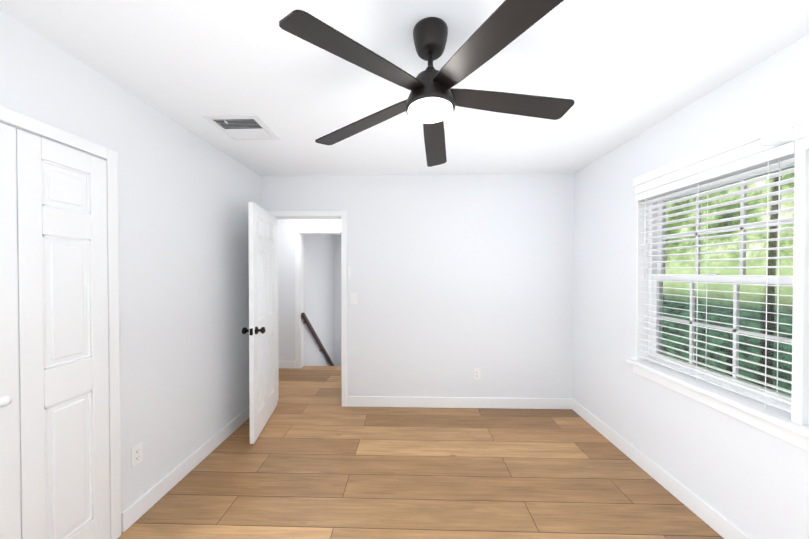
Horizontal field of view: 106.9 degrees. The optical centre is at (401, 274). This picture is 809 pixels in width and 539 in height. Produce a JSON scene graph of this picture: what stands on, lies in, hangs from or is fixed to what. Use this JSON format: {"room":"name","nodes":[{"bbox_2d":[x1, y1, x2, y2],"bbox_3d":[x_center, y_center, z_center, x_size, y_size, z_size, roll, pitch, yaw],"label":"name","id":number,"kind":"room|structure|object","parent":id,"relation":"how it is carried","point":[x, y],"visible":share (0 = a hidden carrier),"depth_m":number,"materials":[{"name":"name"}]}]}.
{"room":"empty bedroom","nodes":[
{"label":"empty bedroom","id":0,"kind":"room"},
{"bbox_2d":[0,9,260,525],"bbox_3d":[-1.603,0.198,1.314,0.120,2.440,3.760,0,1,2],"label":"wall","id":1,"kind":"structure","parent":0,"point":[185,196],"depth_m":1.91,"materials":[{"name":"paint"}]},
{"bbox_2d":[0,123,109,538],"bbox_3d":[-1.556,0.412,1.202,0.081,1.997,0.710,0,1,2],"label":"closet door","id":2,"kind":"structure","parent":1,"relation":"in","point":[54,432],"depth_m":1.32,"materials":[{"name":"white paint"}]},
{"bbox_2d":[0,105,121,538],"bbox_3d":[-1.598,0.385,1.203,0.136,2.067,0.834,0,1,2],"label":"trim","id":3,"kind":"structure","parent":1,"relation":"attached to","point":[18,120],"depth_m":1.57,"materials":[{"name":"white wood"}]},
{"bbox_2d":[131,441,142,467],"bbox_3d":[-1.529,1.040,1.733,0.007,0.115,0.070,0,1,2],"label":"electrical outlet","id":4,"kind":"object","parent":1,"relation":"attached to","point":[136,454],"visible":1,"depth_m":1.73,"materials":[{"name":"white plastic"}]},
{"bbox_2d":[122,406,249,531],"bbox_3d":[-1.499,1.351,2.423,0.030,0.110,1.563,0,1,2],"label":"baseboard","id":5,"kind":"structure","parent":1,"relation":"attached to","point":[130,515],"depth_m":2.02,"materials":[{"name":"white wood"}]},
{"bbox_2d":[278,219,340,360],"bbox_3d":[-0.586,0.165,4.438,3.700,2.440,0.120,0,1,2],"label":"wall","id":6,"kind":"structure","parent":0,"point":[286,288],"depth_m":4.41,"materials":[{"name":"paint"}]},
{"bbox_2d":[278,361,294,368],"bbox_3d":[-2.001,1.330,4.421,0.872,0.110,0.014,0,1,2],"label":"baseboard","id":7,"kind":"structure","parent":6,"relation":"attached to","point":[287,364],"depth_m":4.39,"materials":[{"name":"white wood"}]},
{"bbox_2d":[295,228,340,368],"bbox_3d":[-1.049,0.359,4.444,1.024,2.052,0.136,0,1,2],"label":"trim","id":8,"kind":"structure","parent":6,"relation":"attached to","point":[299,329],"depth_m":4.40,"materials":[{"name":"white wood"}]},
{"bbox_2d":[303,235,340,365],"bbox_3d":[-1.022,1.504,5.474,1.140,5.340,2.140,0,1,2],"label":"wall","id":9,"kind":"structure","parent":0,"point":[322,278],"depth_m":5.56,"materials":[{"name":"paint"}]},
{"bbox_2d":[301,313,333,365],"bbox_3d":[-1.441,1.311,5.373,0.067,1.509,1.947,0,1,2],"label":"stair handrail","id":10,"kind":"object","parent":9,"relation":"attached to","point":[312,330],"visible":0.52,"depth_m":5.01,"materials":[{"name":"brown wood"}]},
{"bbox_2d":[0,0,808,175],"bbox_3d":[-0.361,-1.078,1.873,4.527,0.100,5.210,0,1,2],"label":"ceiling","id":11,"kind":"structure","parent":0,"point":[619,72],"depth_m":1.49,"materials":[{"name":"paint"}]},
{"bbox_2d":[202,115,279,139],"bbox_3d":[-1.114,-1.021,2.121,0.360,0.020,0.355,0,1,2],"label":"ceiling vent","id":12,"kind":"object","parent":11,"relation":"in","point":[244,127],"visible":1,"depth_m":2.09,"materials":[{"name":"white metal"}]},
{"bbox_2d":[279,0,574,166],"bbox_3d":[0.151,-0.846,1.293,1.204,0.352,1.200,0,1,2],"label":"ceiling fan","id":13,"kind":"object","parent":11,"relation":"hanging from","point":[433,100],"visible":1,"depth_m":1.18,"materials":[{"name":"black metal"}]},
{"bbox_2d":[261,173,573,405],"bbox_3d":[-0.265,0.178,3.219,4.407,2.440,0.120,0,1,2],"label":"wall","id":14,"kind":"structure","parent":0,"point":[455,281],"depth_m":3.14,"materials":[{"name":"paint"}]},
{"bbox_2d":[242,202,276,443],"bbox_3d":[-1.288,0.399,2.820,0.183,1.990,0.735,0,1,-8],"label":"entry door","id":15,"kind":"structure","parent":14,"relation":"in","point":[262,330],"depth_m":2.68,"materials":[{"name":"white paint"}]},
{"bbox_2d":[267,210,346,406],"bbox_3d":[-1.001,0.364,3.241,0.854,2.067,0.152,0,1,2],"label":"door frame","id":16,"kind":"structure","parent":14,"relation":"attached to","point":[342,215],"depth_m":3.16,"materials":[{"name":"white wood"}]},
{"bbox_2d":[348,266,351,278],"bbox_3d":[-0.548,-0.018,3.158,0.042,0.130,0.014,0,1,2],"label":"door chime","id":17,"kind":"object","parent":14,"relation":"attached to","point":[349,272],"visible":1,"depth_m":3.15,"materials":[{"name":"white plastic"}]},
{"bbox_2d":[351,293,357,303],"bbox_3d":[-0.500,0.256,3.159,0.072,0.117,0.014,0,1,2],"label":"light switch","id":18,"kind":"object","parent":14,"relation":"attached to","point":[354,298],"visible":1,"depth_m":3.16,"materials":[{"name":"white plastic"}]},
{"bbox_2d":[348,396,569,408],"bbox_3d":[0.586,1.344,3.139,2.320,0.110,0.018,0,1,2],"label":"baseboard","id":19,"kind":"structure","parent":14,"relation":"attached to","point":[353,401],"depth_m":3.13,"materials":[{"name":"white wood"}]},
{"bbox_2d":[474,368,479,378],"bbox_3d":[0.786,1.043,3.136,0.070,0.115,0.007,0,1,2],"label":"electrical outlet","id":20,"kind":"object","parent":14,"relation":"attached to","point":[476,373],"visible":1,"depth_m":3.13,"materials":[{"name":"white plastic"}]},
{"bbox_2d":[117,366,723,538],"bbox_3d":[-0.361,1.437,1.899,4.527,0.050,5.210,0,1,2],"label":"floor","id":21,"kind":"structure","parent":0,"point":[316,460],"depth_m":2.04,"materials":[{"name":"brown wood"}]},
{"bbox_2d":[573,34,808,538],"bbox_3d":[1.806,0.199,1.223,0.160,2.440,3.760,0,1,2],"label":"wall","id":22,"kind":"structure","parent":0,"point":[752,482],"depth_m":1.92,"materials":[{"name":"paint"}]},
{"bbox_2d":[570,398,751,538],"bbox_3d":[1.717,1.363,1.237,0.018,0.110,3.760,0,1,2],"label":"baseboard","id":23,"kind":"structure","parent":22,"relation":"attached to","point":[700,508],"depth_m":1.95,"materials":[{"name":"white wood"}]},
{"bbox_2d":[626,106,808,451],"bbox_3d":[1.780,0.020,1.298,0.205,1.455,1.948,0,1,2],"label":"window frame","id":24,"kind":"structure","parent":22,"relation":"attached to","point":[792,427],"depth_m":1.46,"materials":[{"name":"white wood"}]},
{"bbox_2d":[648,157,794,412],"bbox_3d":[1.855,0.028,1.768,0.080,1.230,0.914,0,1,2],"label":"window","id":25,"kind":"structure","parent":22,"relation":"in","point":[750,280],"depth_m":1.76,"materials":[{"name":"white plastic"}]},
{"bbox_2d":[635,125,794,412],"bbox_3d":[1.728,0.001,1.773,0.145,1.320,0.915,0,1,2],"label":"window blind","id":26,"kind":"object","parent":25,"relation":"attached to","point":[776,135],"visible":0.83,"depth_m":1.60,"materials":[{"name":"white plastic"}]},
{"label":"outside","id":27,"kind":"structure","parent":0,"visible":0},
{"bbox_2d":[662,167,794,395],"bbox_3d":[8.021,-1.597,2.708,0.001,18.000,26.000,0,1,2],"label":"window glass","id":28,"kind":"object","parent":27,"point":[760,306],"depth_m":7.37,"materials":[{"name":"clear glass"}]}
]}

